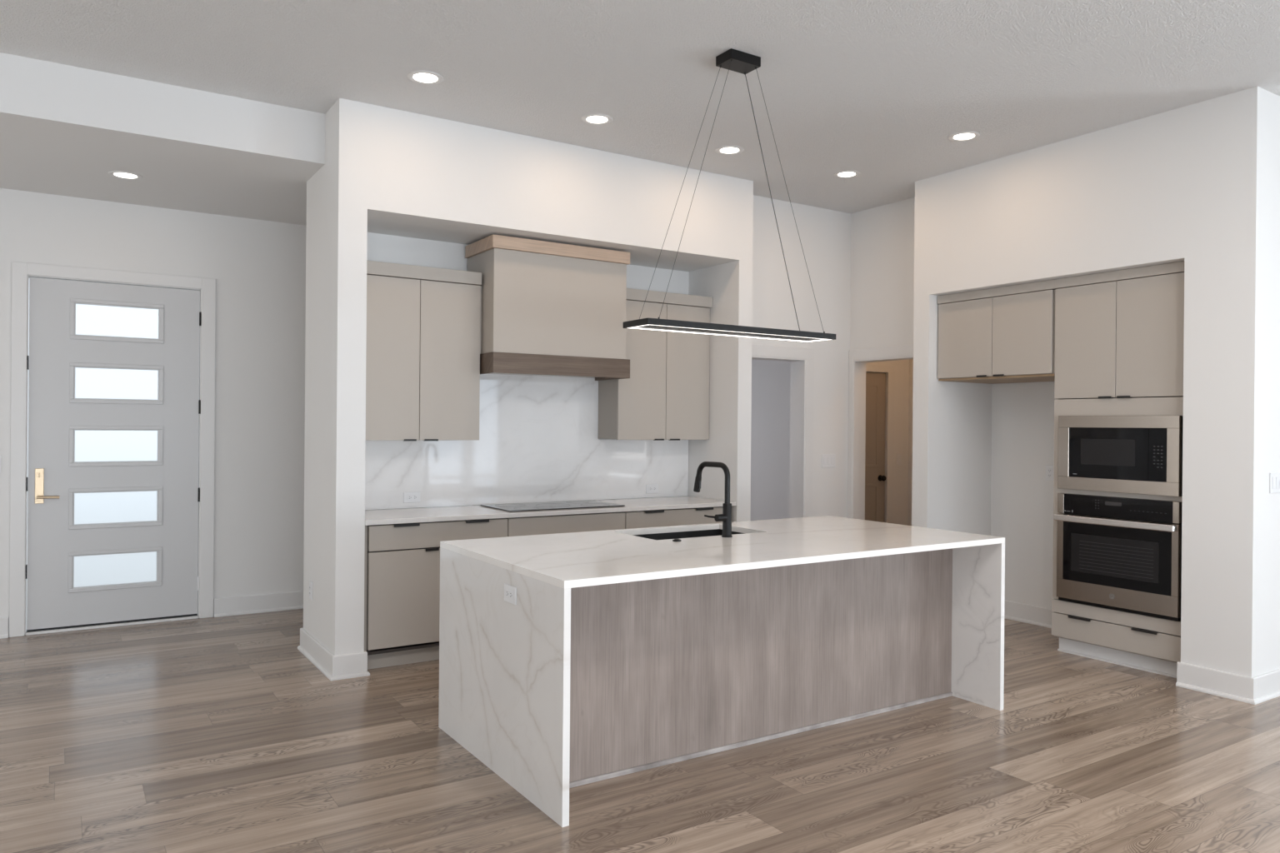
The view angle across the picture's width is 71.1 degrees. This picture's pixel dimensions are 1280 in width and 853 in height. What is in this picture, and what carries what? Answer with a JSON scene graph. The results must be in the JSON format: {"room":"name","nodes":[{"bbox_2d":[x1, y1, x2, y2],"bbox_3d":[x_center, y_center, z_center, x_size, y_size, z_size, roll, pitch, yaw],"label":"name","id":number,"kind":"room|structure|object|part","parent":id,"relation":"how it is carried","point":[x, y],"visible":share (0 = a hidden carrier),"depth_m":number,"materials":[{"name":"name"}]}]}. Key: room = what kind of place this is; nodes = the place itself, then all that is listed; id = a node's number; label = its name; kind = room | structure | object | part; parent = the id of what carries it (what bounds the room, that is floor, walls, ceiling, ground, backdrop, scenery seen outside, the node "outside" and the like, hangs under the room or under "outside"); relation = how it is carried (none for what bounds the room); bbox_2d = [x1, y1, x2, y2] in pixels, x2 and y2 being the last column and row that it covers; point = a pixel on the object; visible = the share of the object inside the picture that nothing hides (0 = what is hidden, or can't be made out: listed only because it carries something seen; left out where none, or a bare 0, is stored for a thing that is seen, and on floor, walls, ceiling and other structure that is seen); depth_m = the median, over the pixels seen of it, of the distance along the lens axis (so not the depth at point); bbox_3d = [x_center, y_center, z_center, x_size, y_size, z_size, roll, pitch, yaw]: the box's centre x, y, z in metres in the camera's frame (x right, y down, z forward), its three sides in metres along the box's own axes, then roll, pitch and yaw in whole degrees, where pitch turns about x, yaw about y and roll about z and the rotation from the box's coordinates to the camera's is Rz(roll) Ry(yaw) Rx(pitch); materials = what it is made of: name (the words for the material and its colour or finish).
{"room":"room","nodes":[
{"label":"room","id":0,"kind":"room"},
{"bbox_2d":[0,188,306,637],"bbox_3d":[-2.999,-0.234,7.095,9.060,3.380,0.144,0,0,-33],"label":"wall","id":1,"kind":"structure","parent":0,"point":[257,267],"depth_m":6.92,"materials":[{"name":"white paint"}]},
{"bbox_2d":[0,617,8,639],"bbox_3d":[-5.551,1.368,5.355,2.904,0.138,0.028,0,0,-33],"label":"baseboard","id":2,"kind":"structure","parent":1,"relation":"attached to","point":[3,621],"depth_m":6.13,"materials":[{"name":"white paint"}]},
{"bbox_2d":[9,261,215,637],"bbox_3d":[-3.817,0.161,6.546,1.276,2.579,0.142,0,0,-33],"label":"door frame","id":3,"kind":"structure","parent":1,"relation":"attached to","point":[21,272],"depth_m":6.35,"materials":[{"name":"white paint"}]},
{"bbox_2d":[25,277,201,632],"bbox_3d":[-3.789,0.199,6.497,1.089,2.465,0.107,0,0,-33],"label":"door","id":4,"kind":"structure","parent":1,"relation":"in","point":[112,489],"depth_m":6.49,"materials":[{"name":"white paint"}]},
{"bbox_3d":[-4.259,1.008,6.219,0.009,0.096,0.023,0,0,-33],"label":"strike plate","id":5,"kind":"part","parent":4,"relation":"part of","materials":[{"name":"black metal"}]},
{"bbox_3d":[-4.187,0.415,6.248,0.052,0.245,0.008,0,0,-33],"label":"handle plate","id":6,"kind":"part","parent":4,"relation":"part of","materials":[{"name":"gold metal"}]},
{"bbox_3d":[-4.127,0.493,6.250,0.133,0.022,0.054,0,0,-33],"label":"lever","id":7,"kind":"part","parent":4,"relation":"part of","materials":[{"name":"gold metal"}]},
{"bbox_3d":[-3.809,1.036,6.515,0.590,0.290,0.038,0,0,-33],"label":"lite frame","id":8,"kind":"part","parent":4,"relation":"part of","materials":[{"name":"white paint"}]},
{"bbox_3d":[-3.813,1.036,6.522,0.524,0.224,0.010,0,0,-33],"label":"pane","id":9,"kind":"part","parent":4,"relation":"part of","materials":[{"name":"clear glass"}]},
{"bbox_3d":[-3.805,0.587,6.514,0.590,0.292,0.038,0,0,-33],"label":"lite frame","id":10,"kind":"part","parent":4,"relation":"part of","materials":[{"name":"white paint"}]},
{"bbox_3d":[-3.809,0.587,6.521,0.524,0.226,0.010,0,0,-33],"label":"pane","id":11,"kind":"part","parent":4,"relation":"part of","materials":[{"name":"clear glass"}]},
{"bbox_3d":[-3.801,0.141,6.514,0.590,0.293,0.038,0,0,-33],"label":"lite frame","id":12,"kind":"part","parent":4,"relation":"part of","materials":[{"name":"white paint"}]},
{"bbox_3d":[-3.805,0.141,6.521,0.524,0.227,0.010,0,0,-33],"label":"pane","id":13,"kind":"part","parent":4,"relation":"part of","materials":[{"name":"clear glass"}]},
{"bbox_3d":[-3.797,-0.310,6.513,0.590,0.288,0.038,0,0,-33],"label":"lite frame","id":14,"kind":"part","parent":4,"relation":"part of","materials":[{"name":"white paint"}]},
{"bbox_3d":[-3.802,-0.310,6.520,0.524,0.222,0.010,0,0,-33],"label":"pane","id":15,"kind":"part","parent":4,"relation":"part of","materials":[{"name":"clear glass"}]},
{"bbox_3d":[-3.793,-0.763,6.512,0.590,0.290,0.038,0,0,-33],"label":"lite frame","id":16,"kind":"part","parent":4,"relation":"part of","materials":[{"name":"white paint"}]},
{"bbox_3d":[-3.798,-0.763,6.519,0.524,0.224,0.010,0,0,-33],"label":"pane","id":17,"kind":"part","parent":4,"relation":"part of","materials":[{"name":"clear glass"}]},
{"bbox_2d":[213,590,303,617],"bbox_3d":[-2.575,1.391,7.277,1.610,0.138,0.028,0,0,-33],"label":"baseboard","id":18,"kind":"structure","parent":1,"relation":"attached to","point":[234,606],"depth_m":7.01,"materials":[{"name":"white paint"}]},
{"bbox_2d":[0,52,324,225],"bbox_3d":[-3.812,-1.775,5.369,5.800,0.305,1.856,0,0,-33],"label":"ceiling","id":19,"kind":"structure","parent":0,"point":[63,128],"depth_m":5.28,"materials":[{"name":"paint"}]},
{"bbox_2d":[107,170,142,179],"bbox_3d":[-3.311,-1.615,5.767,0.196,0.006,0.196,0,0,-33],"label":"recessed light","id":20,"kind":"object","parent":19,"relation":"in","point":[119,174],"visible":1,"depth_m":5.76,"materials":[{"name":"white"}]},
{"bbox_2d":[303,98,753,655],"bbox_3d":[-0.673,-0.213,6.398,3.119,3.380,0.814,0,0,-33],"label":"wall","id":21,"kind":"structure","parent":0,"point":[392,186],"depth_m":5.77,"materials":[{"name":"white paint"}]},
{"bbox_2d":[309,580,312,600],"bbox_3d":[-2.098,1.043,5.706,0.009,0.117,0.072,0,0,-33],"label":"power outlet","id":22,"kind":"object","parent":21,"relation":"attached to","point":[310,582],"visible":1,"depth_m":5.69,"materials":[{"name":"white plastic"}]},
{"bbox_2d":[297,628,369,681],"bbox_3d":[-1.482,1.402,5.886,1.283,0.138,0.872,0,0,-33],"label":"baseboard","id":23,"kind":"structure","parent":21,"relation":"attached to","point":[352,665],"depth_m":5.28,"materials":[{"name":"white paint"}]},
{"bbox_2d":[365,260,481,441],"bbox_3d":[-1.506,-0.474,5.937,0.874,1.134,0.311,0,0,-33],"label":"upper cabinet","id":24,"kind":"object","parent":21,"relation":"attached to","point":[424,323],"visible":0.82,"depth_m":5.83,"materials":[{"name":"beige wood"}]},
{"bbox_3d":[-1.608,-0.433,5.718,0.408,1.043,0.020,0,0,-33],"label":"door","id":25,"kind":"part","parent":24,"relation":"part of","materials":[{"name":"beige paint"}]},
{"bbox_3d":[-1.485,0.088,5.783,0.082,0.012,0.023,0,0,-33],"label":"handle","id":26,"kind":"part","parent":24,"relation":"part of","materials":[{"name":"black metal"}]},
{"bbox_3d":[-1.367,0.088,5.859,0.093,0.012,0.023,0,0,-33],"label":"handle","id":27,"kind":"part","parent":24,"relation":"part of","materials":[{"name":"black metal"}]},
{"bbox_3d":[-1.259,-0.430,5.943,0.414,1.043,0.020,0,0,-33],"label":"door","id":28,"kind":"part","parent":24,"relation":"part of","materials":[{"name":"beige paint"}]},
{"bbox_2d":[365,374,688,509],"bbox_3d":[-0.787,0.034,6.604,2.813,1.055,0.018,0,0,-33],"label":"backsplash","id":29,"kind":"structure","parent":21,"relation":"attached to","point":[538,442],"depth_m":6.57,"materials":[{"name":"stone"}]},
{"bbox_2d":[403,491,419,503],"bbox_3d":[-1.551,0.482,6.097,0.117,0.072,0.009,0,0,-33],"label":"power outlet","id":30,"kind":"object","parent":29,"relation":"attached to","point":[408,497],"visible":1,"depth_m":6.09,"materials":[{"name":"white plastic"}]},
{"bbox_2d":[407,495,416,499],"bbox_3d":[-1.550,0.482,6.095,0.067,0.033,0.002,0,0,-33],"label":"receptacle","id":31,"kind":"object","parent":30,"relation":"attached to","point":[409,497],"depth_m":6.09,"materials":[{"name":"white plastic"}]},
{"bbox_2d":[645,484,658,493],"bbox_3d":[0.098,0.498,7.162,0.117,0.072,0.009,0,0,-33],"label":"power outlet","id":32,"kind":"object","parent":29,"relation":"attached to","point":[650,488],"visible":1,"depth_m":7.16,"materials":[{"name":"white plastic"}]},
{"bbox_2d":[649,486,655,490],"bbox_3d":[0.099,0.498,7.160,0.067,0.033,0.002,0,0,-33],"label":"receptacle","id":33,"kind":"object","parent":32,"relation":"attached to","point":[651,488],"depth_m":7.16,"materials":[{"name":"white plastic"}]},
{"bbox_2d":[465,234,629,380],"bbox_3d":[-0.648,-0.808,6.388,1.077,0.909,0.480,0,0,-33],"label":"range hood","id":34,"kind":"object","parent":21,"relation":"attached to","point":[549,309],"visible":0.86,"depth_m":6.15,"materials":[{"name":"beige paint"}]},
{"bbox_2d":[598,288,712,440],"bbox_3d":[0.124,-0.462,6.989,0.870,1.134,0.311,0,0,-33],"label":"upper cabinet","id":35,"kind":"object","parent":21,"relation":"attached to","point":[665,396],"visible":0.88,"depth_m":6.85,"materials":[{"name":"beige wood"}]},
{"bbox_3d":[0.016,-0.421,6.767,0.429,1.043,0.020,0,0,-33],"label":"door","id":36,"kind":"part","parent":35,"relation":"part of","materials":[{"name":"beige paint"}]},
{"bbox_3d":[0.365,-0.418,6.993,0.396,1.043,0.020,0,0,-33],"label":"door","id":37,"kind":"part","parent":35,"relation":"part of","materials":[{"name":"beige paint"}]},
{"bbox_2d":[0,608,1279,852],"bbox_3d":[1.717,1.564,2.853,12.700,0.120,12.410,0,0,-33],"label":"floor","id":38,"kind":"structure","parent":0,"point":[209,735],"depth_m":3.88,"materials":[{"name":"brown wood"}]},
{"bbox_2d":[364,518,507,669],"bbox_3d":[-1.409,1.031,5.822,0.931,0.882,0.613,0,0,-33],"label":"base cabinet","id":39,"kind":"object","parent":38,"relation":"on","point":[402,562],"visible":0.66,"depth_m":5.48,"materials":[{"name":"grey"}]},
{"bbox_3d":[-1.436,1.047,5.473,0.448,0.581,0.020,0,0,-33],"label":"door","id":40,"kind":"part","parent":39,"relation":"part of","materials":[{"name":"beige paint"}]},
{"bbox_3d":[-1.423,0.600,5.458,0.160,0.016,0.022,0,0,-33],"label":"handle","id":41,"kind":"part","parent":39,"relation":"part of","materials":[{"name":"black metal"}]},
{"bbox_3d":[-1.288,0.761,5.546,0.085,0.016,0.022,0,0,-33],"label":"handle","id":42,"kind":"part","parent":39,"relation":"part of","materials":[{"name":"black metal"}]},
{"bbox_3d":[-1.243,0.674,5.595,0.899,0.152,0.020,0,0,-33],"label":"drawer","id":43,"kind":"part","parent":39,"relation":"part of","materials":[{"name":"beige paint"}]},
{"bbox_3d":[-1.037,0.603,5.707,0.156,0.016,0.022,0,0,-33],"label":"handle","id":44,"kind":"part","parent":39,"relation":"part of","materials":[{"name":"black metal"}]},
{"bbox_2d":[365,496,735,525],"bbox_3d":[-0.616,0.579,6.333,2.813,0.030,0.624,0,0,-33],"label":"countertop","id":45,"kind":"structure","parent":39,"relation":"on","point":[386,517],"depth_m":5.99,"materials":[{"name":"stone"}]},
{"bbox_2d":[480,500,624,511],"bbox_3d":[-0.616,0.559,6.351,0.891,0.007,0.500,0,0,-33],"label":"cooktop","id":46,"kind":"object","parent":45,"relation":"in","point":[587,503],"visible":1,"depth_m":6.30,"materials":[{"name":"black glass"}]},
{"bbox_2d":[506,511,625,536],"bbox_3d":[-0.638,1.037,6.320,0.900,0.882,0.613,0,0,-33],"label":"base cabinet","id":47,"kind":"object","parent":38,"relation":"on","point":[529,526],"visible":0.09,"depth_m":6.06,"materials":[{"name":"grey"}]},
{"bbox_2d":[624,505,732,529],"bbox_3d":[0.152,1.043,6.830,0.977,0.882,0.613,0,0,-33],"label":"base cabinet","id":48,"kind":"object","parent":38,"relation":"on","point":[654,518],"visible":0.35,"depth_m":6.53,"materials":[{"name":"grey"}]},
{"bbox_3d":[0.101,0.612,6.443,0.164,0.016,0.022,0,0,-33],"label":"handle","id":49,"kind":"part","parent":48,"relation":"part of","materials":[{"name":"black metal"}]},
{"bbox_3d":[0.479,0.615,6.687,0.160,0.016,0.022,0,0,-33],"label":"handle","id":50,"kind":"part","parent":48,"relation":"part of","materials":[{"name":"black metal"}]},
{"bbox_2d":[569,548,952,788],"bbox_3d":[0.397,1.047,4.695,2.578,0.884,0.970,0,0,-33],"label":"base panel","id":51,"kind":"object","parent":38,"relation":"on","point":[663,672],"visible":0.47,"depth_m":4.20,"materials":[{"name":"grey wood"}]},
{"bbox_2d":[438,515,1004,827],"bbox_3d":[0.473,1.033,4.578,2.638,0.914,1.293,0,0,-33],"label":"countertop","id":52,"kind":"structure","parent":51,"relation":"on","point":[504,667],"depth_m":4.03,"materials":[{"name":"stone"}]},
{"bbox_3d":[-0.623,1.040,3.870,0.029,0.885,1.293,0,0,-33],"label":"panel","id":53,"kind":"part","parent":52,"relation":"part of","materials":[{"name":"stone"}]},
{"bbox_2d":[504,583,516,604],"bbox_3d":[-0.539,0.694,3.707,0.009,0.072,0.117,0,0,-33],"label":"power outlet","id":54,"kind":"object","parent":52,"relation":"attached to","point":[510,592],"visible":1,"depth_m":3.69,"materials":[{"name":"white plastic"}]},
{"bbox_2d":[505,589,512,599],"bbox_3d":[-0.541,0.694,3.706,0.002,0.033,0.067,0,0,-33],"label":"receptacle","id":55,"kind":"object","parent":54,"relation":"attached to","point":[508,592],"depth_m":3.71,"materials":[{"name":"white plastic"}]},
{"bbox_2d":[631,529,744,539],"bbox_3d":[0.275,0.716,4.895,0.775,0.224,0.473,0,0,-33],"label":"sink","id":56,"kind":"object","parent":52,"relation":"in","point":[716,532],"visible":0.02,"depth_m":5.14,"materials":[{"name":"black metal"}]},
{"bbox_2d":[693,461,732,537],"bbox_3d":[0.354,0.381,4.762,0.130,0.387,0.314,0,0,-33],"label":"kitchen faucet","id":57,"kind":"object","parent":52,"relation":"on","point":[726,517],"visible":1,"depth_m":4.66,"materials":[{"name":"black metal"}]},
{"bbox_3d":[0.388,0.294,4.779,0.029,0.213,0.279,0,0,-33],"label":"spout","id":58,"kind":"part","parent":57,"relation":"part of","materials":[{"name":"black metal"}]},
{"bbox_3d":[0.392,0.473,4.663,0.087,0.037,0.087,0,0,-33],"label":"lever","id":59,"kind":"part","parent":57,"relation":"part of","materials":[{"name":"black metal"}]},
{"bbox_3d":[1.568,1.056,5.286,0.029,0.885,1.293,0,0,-33],"label":"panel","id":60,"kind":"part","parent":52,"relation":"part of","materials":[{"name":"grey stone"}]},
{"bbox_2d":[1051,260,1184,678],"bbox_3d":[3.274,0.266,5.818,0.683,2.493,0.867,0,0,-33],"label":"tall cabinet","id":61,"kind":"object","parent":38,"relation":"on","point":[1119,344],"visible":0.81,"depth_m":5.64,"materials":[{"name":"beige wood"}]},
{"bbox_3d":[2.863,1.250,5.833,0.022,0.014,0.152,0,0,-33],"label":"handle","id":62,"kind":"part","parent":61,"relation":"part of","materials":[{"name":"black metal"}]},
{"bbox_3d":[2.897,-0.552,5.832,0.020,0.734,0.412,0,0,-33],"label":"door","id":63,"kind":"part","parent":61,"relation":"part of","materials":[{"name":"beige paint"}]},
{"bbox_3d":[2.961,-0.186,5.701,0.023,0.012,0.085,0,0,-33],"label":"handle","id":64,"kind":"part","parent":61,"relation":"part of","materials":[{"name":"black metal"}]},
{"bbox_3d":[3.003,1.200,5.648,0.020,0.084,0.865,0,0,-33],"label":"panel","id":65,"kind":"part","parent":61,"relation":"part of","materials":[{"name":"beige paint"}]},
{"bbox_3d":[3.001,1.324,5.649,0.020,0.152,0.867,0,0,-33],"label":"drawer","id":66,"kind":"part","parent":61,"relation":"part of","materials":[{"name":"beige paint"}]},
{"bbox_2d":[1053,493,1182,621],"bbox_3d":[3.181,0.801,5.755,0.600,0.708,0.768,0,0,-33],"label":"wall oven","id":67,"kind":"object","parent":61,"relation":"in","point":[1122,554],"visible":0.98,"depth_m":5.58,"materials":[{"name":"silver metal"}]},
{"bbox_3d":[2.802,0.507,5.940,0.049,0.128,0.042,0,0,-33],"label":"panel trim","id":68,"kind":"part","parent":67,"relation":"part of","materials":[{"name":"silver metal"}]},
{"bbox_3d":[2.953,0.600,5.605,0.052,0.041,0.760,0,0,-33],"label":"handle","id":69,"kind":"part","parent":67,"relation":"part of","materials":[{"name":"silver metal"}]},
{"bbox_3d":[2.995,0.793,5.631,0.050,0.427,0.685,0,0,-33],"label":"door glass","id":70,"kind":"part","parent":67,"relation":"part of","materials":[{"name":"black glass"}]},
{"bbox_3d":[3.001,0.509,5.633,0.049,0.128,0.689,0,0,-33],"label":"control panel","id":71,"kind":"part","parent":67,"relation":"part of","materials":[{"name":"black glass"}]},
{"bbox_3d":[3.198,0.512,5.328,0.049,0.128,0.036,0,0,-33],"label":"panel trim","id":72,"kind":"part","parent":67,"relation":"part of","materials":[{"name":"silver metal"}]},
{"bbox_3d":[3.011,0.429,5.645,0.020,0.030,0.861,0,0,-33],"label":"rail","id":73,"kind":"part","parent":61,"relation":"part of","materials":[{"name":"beige paint"}]},
{"bbox_3d":[3.015,-0.123,5.644,0.020,0.110,0.861,0,0,-33],"label":"rail","id":74,"kind":"part","parent":61,"relation":"part of","materials":[{"name":"beige paint"}]},
{"bbox_2d":[1057,415,1183,496],"bbox_3d":[3.208,0.174,5.768,0.548,0.480,0.768,0,0,-33],"label":"microwave","id":75,"kind":"object","parent":61,"relation":"in","point":[1122,454],"visible":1,"depth_m":5.59,"materials":[{"name":"silver metal"}]},
{"bbox_3d":[2.975,0.169,5.682,0.043,0.322,0.507,0,0,-33],"label":"door glass","id":76,"kind":"part","parent":75,"relation":"part of","materials":[{"name":"black glass"}]},
{"bbox_3d":[3.144,0.171,5.421,0.043,0.322,0.111,0,0,-33],"label":"control panel","id":77,"kind":"part","parent":75,"relation":"part of","materials":[{"name":"black glass"}]},
{"bbox_2d":[1153,445,1162,468],"bbox_3d":[3.126,0.184,5.408,0.001,0.132,0.054,0,0,-33],"label":"print","id":78,"kind":"object","parent":75,"relation":"attached to","point":[1157,450],"depth_m":5.41,"materials":[{"name":"grey"}]},
{"bbox_3d":[3.026,-0.185,5.600,0.023,0.012,0.085,0,0,-33],"label":"handle","id":79,"kind":"part","parent":61,"relation":"part of","materials":[{"name":"black metal"}]},
{"bbox_3d":[3.088,1.252,5.484,0.022,0.014,0.154,0,0,-33],"label":"handle","id":80,"kind":"part","parent":61,"relation":"part of","materials":[{"name":"black metal"}]},
{"bbox_3d":[3.132,-0.549,5.469,0.020,0.734,0.446,0,0,-33],"label":"door","id":81,"kind":"part","parent":61,"relation":"part of","materials":[{"name":"beige paint"}]},
{"bbox_2d":[0,0,1279,213],"bbox_3d":[1.747,-1.946,2.847,12.700,0.140,12.410,0,0,-33],"label":"ceiling","id":82,"kind":"structure","parent":0,"point":[878,90],"depth_m":4.67,"materials":[{"name":"white paint"}]},
{"bbox_2d":[406,70,444,84],"bbox_3d":[-1.170,-1.901,4.888,0.196,0.006,0.196,0,0,-33],"label":"recessed light","id":83,"kind":"object","parent":82,"relation":"in","point":[425,77],"visible":1,"depth_m":4.88,"materials":[{"name":"white paint"}]},
{"bbox_2d":[580,114,613,124],"bbox_3d":[-0.265,-1.894,5.531,0.196,0.006,0.196,0,0,-33],"label":"recessed light","id":84,"kind":"object","parent":82,"relation":"in","point":[592,119],"visible":1,"depth_m":5.53,"materials":[{"name":"white"}]},
{"bbox_2d":[622,48,835,342],"bbox_3d":[0.493,-1.181,4.586,1.214,1.416,0.220,0,0,-33],"label":"pendant light","id":85,"kind":"object","parent":82,"relation":"hanging from","point":[732,59],"visible":1,"depth_m":4.53,"materials":[{"name":"black metal"}]},
{"bbox_3d":[0.487,-0.488,4.587,1.214,0.030,0.220,0,0,-33],"label":"frame","id":86,"kind":"part","parent":85,"relation":"part of","materials":[{"name":"black metal"}]},
{"bbox_3d":[0.487,-0.483,4.587,1.160,0.014,0.166,0,0,-33],"label":"plate","id":87,"kind":"part","parent":85,"relation":"part of","materials":[{"name":"white plastic"}]},
{"bbox_2d":[715,145,744,154],"bbox_3d":[0.612,-1.888,6.127,0.196,0.006,0.196,0,0,-33],"label":"recessed light","id":88,"kind":"object","parent":82,"relation":"in","point":[725,150],"visible":1,"depth_m":6.12,"materials":[{"name":"white"}]},
{"bbox_2d":[833,170,859,178],"bbox_3d":[1.542,-1.881,6.687,0.196,0.006,0.196,0,0,-33],"label":"recessed light","id":89,"kind":"object","parent":82,"relation":"in","point":[842,174],"visible":1,"depth_m":6.68,"materials":[{"name":"white"}]},
{"bbox_2d":[948,131,979,141],"bbox_3d":[2.096,-1.874,5.795,0.196,0.006,0.196,0,0,-33],"label":"recessed light","id":90,"kind":"object","parent":82,"relation":"in","point":[962,136],"visible":1,"depth_m":5.79,"materials":[{"name":"white"}]},
{"bbox_2d":[751,195,851,518],"bbox_3d":[1.224,-0.198,7.620,1.395,3.380,0.165,0,0,-33],"label":"wall","id":91,"kind":"structure","parent":0,"point":[824,234],"depth_m":7.72,"materials":[{"name":"white paint"}]},
{"bbox_2d":[751,344,814,518],"bbox_3d":[1.037,0.410,7.493,0.945,2.160,0.183,0,0,-33],"label":"door frame","id":92,"kind":"structure","parent":91,"relation":"attached to","point":[802,378],"depth_m":7.65,"materials":[{"name":"white paint"}]},
{"bbox_2d":[821,454,835,467],"bbox_3d":[1.640,0.298,7.788,0.164,0.117,0.008,0,0,-33],"label":"light switch","id":93,"kind":"object","parent":91,"relation":"attached to","point":[827,460],"visible":1,"depth_m":7.78,"materials":[{"name":"white plastic"}]},
{"bbox_2d":[750,197,914,520],"bbox_3d":[1.681,-0.196,8.324,0.135,3.380,2.872,0,0,-33],"label":"wall","id":94,"kind":"structure","parent":0,"point":[882,237],"depth_m":7.81,"materials":[{"name":"white paint"}]},
{"bbox_2d":[847,344,913,519],"bbox_3d":[2.146,0.414,7.580,0.153,2.172,0.907,0,0,-33],"label":"door frame","id":95,"kind":"structure","parent":94,"relation":"attached to","point":[858,358],"depth_m":7.89,"materials":[{"name":"white paint"}]},
{"bbox_2d":[865,359,913,525],"bbox_3d":[2.692,-0.186,8.178,1.405,3.380,1.820,0,0,-33],"label":"wall","id":96,"kind":"structure","parent":0,"point":[903,394],"depth_m":9.11,"materials":[{"name":"white paint"}]},
{"bbox_2d":[865,372,886,522],"bbox_3d":[2.324,0.477,8.882,0.339,2.025,0.096,0,0,-33],"label":"door","id":97,"kind":"structure","parent":96,"relation":"in","point":[875,478],"depth_m":8.91,"materials":[{"name":"brown paint"}]},
{"bbox_3d":[2.416,0.515,8.924,0.060,0.060,0.066,0,0,-33],"label":"knob","id":98,"kind":"part","parent":97,"relation":"part of","materials":[{"name":"black metal"}]},
{"bbox_2d":[865,364,894,523],"bbox_3d":[2.332,0.444,8.880,0.520,2.110,0.017,0,0,-33],"label":"door frame","id":99,"kind":"structure","parent":96,"relation":"attached to","point":[890,370],"depth_m":8.98,"materials":[{"name":"white paint"}]},
{"bbox_2d":[911,86,1279,677],"bbox_3d":[3.112,-0.180,6.144,0.906,3.380,2.345,0,0,-33],"label":"wall","id":100,"kind":"structure","parent":0,"point":[1197,184],"depth_m":5.33,"materials":[{"name":"white paint"}]},
{"bbox_2d":[937,280,1055,384],"bbox_3d":[2.788,-0.664,6.581,0.682,0.645,0.956,0,0,-33],"label":"upper cabinet","id":101,"kind":"object","parent":100,"relation":"attached to","point":[1010,338],"visible":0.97,"depth_m":6.37,"materials":[{"name":"beige wood"}]},
{"bbox_3d":[2.396,-0.644,6.609,0.020,0.562,0.470,0,0,-33],"label":"door","id":102,"kind":"part","parent":101,"relation":"part of","materials":[{"name":"beige paint"}]},
{"bbox_3d":[2.469,-0.363,6.465,0.023,0.012,0.085,0,0,-33],"label":"handle","id":103,"kind":"part","parent":101,"relation":"part of","materials":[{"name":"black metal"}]},
{"bbox_3d":[2.799,-0.349,6.592,0.649,0.016,0.944,0,0,-33],"label":"underside panel","id":104,"kind":"part","parent":101,"relation":"part of","materials":[{"name":"brown wood"}]},
{"bbox_3d":[2.544,-0.363,6.348,0.023,0.012,0.088,0,0,-33],"label":"handle","id":105,"kind":"part","parent":101,"relation":"part of","materials":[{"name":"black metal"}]},
{"bbox_3d":[2.649,-0.641,6.217,0.020,0.562,0.456,0,0,-33],"label":"door","id":106,"kind":"part","parent":101,"relation":"part of","materials":[{"name":"beige paint"}]},
{"bbox_2d":[1004,600,1054,628],"bbox_3d":[2.677,1.437,6.641,0.794,0.138,1.114,0,0,-33],"label":"baseboard","id":107,"kind":"structure","parent":100,"relation":"attached to","point":[1038,616],"depth_m":6.87,"materials":[{"name":"white paint"}]},
{"bbox_2d":[1045,465,1053,480],"bbox_3d":[3.086,0.349,6.746,0.009,0.117,0.072,0,0,-33],"label":"power outlet","id":108,"kind":"object","parent":100,"relation":"attached to","point":[1049,468],"visible":0.77,"depth_m":6.74,"materials":[{"name":"white plastic"}]},
{"bbox_2d":[1047,468,1051,477],"bbox_3d":[3.084,0.349,6.745,0.002,0.067,0.033,0,0,-33],"label":"receptacle","id":109,"kind":"object","parent":108,"relation":"attached to","point":[1049,470],"depth_m":6.74,"materials":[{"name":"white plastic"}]},
{"bbox_2d":[1175,661,1279,704],"bbox_3d":[4.802,1.456,6.062,3.735,0.138,0.412,0,0,-33],"label":"baseboard","id":110,"kind":"structure","parent":100,"relation":"attached to","point":[1266,687],"depth_m":5.02,"materials":[{"name":"white paint"}]},
{"bbox_2d":[1270,472,1279,493],"bbox_3d":[3.594,0.317,5.057,0.164,0.117,0.008,0,0,-33],"label":"light switch","id":111,"kind":"object","parent":100,"relation":"attached to","point":[1274,477],"visible":1,"depth_m":5.04,"materials":[{"name":"white plastic"}]},
{"label":"outside","id":112,"kind":"structure","parent":0,"visible":0},
{"bbox_2d":[26,539,27,586],"bbox_3d":[1.421,1.610,3.310,34.000,0.100,44.000,0,0,-33],"label":"ground","id":113,"kind":"structure","parent":112,"point":[27,539],"depth_m":10.06,"materials":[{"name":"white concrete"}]}
]}

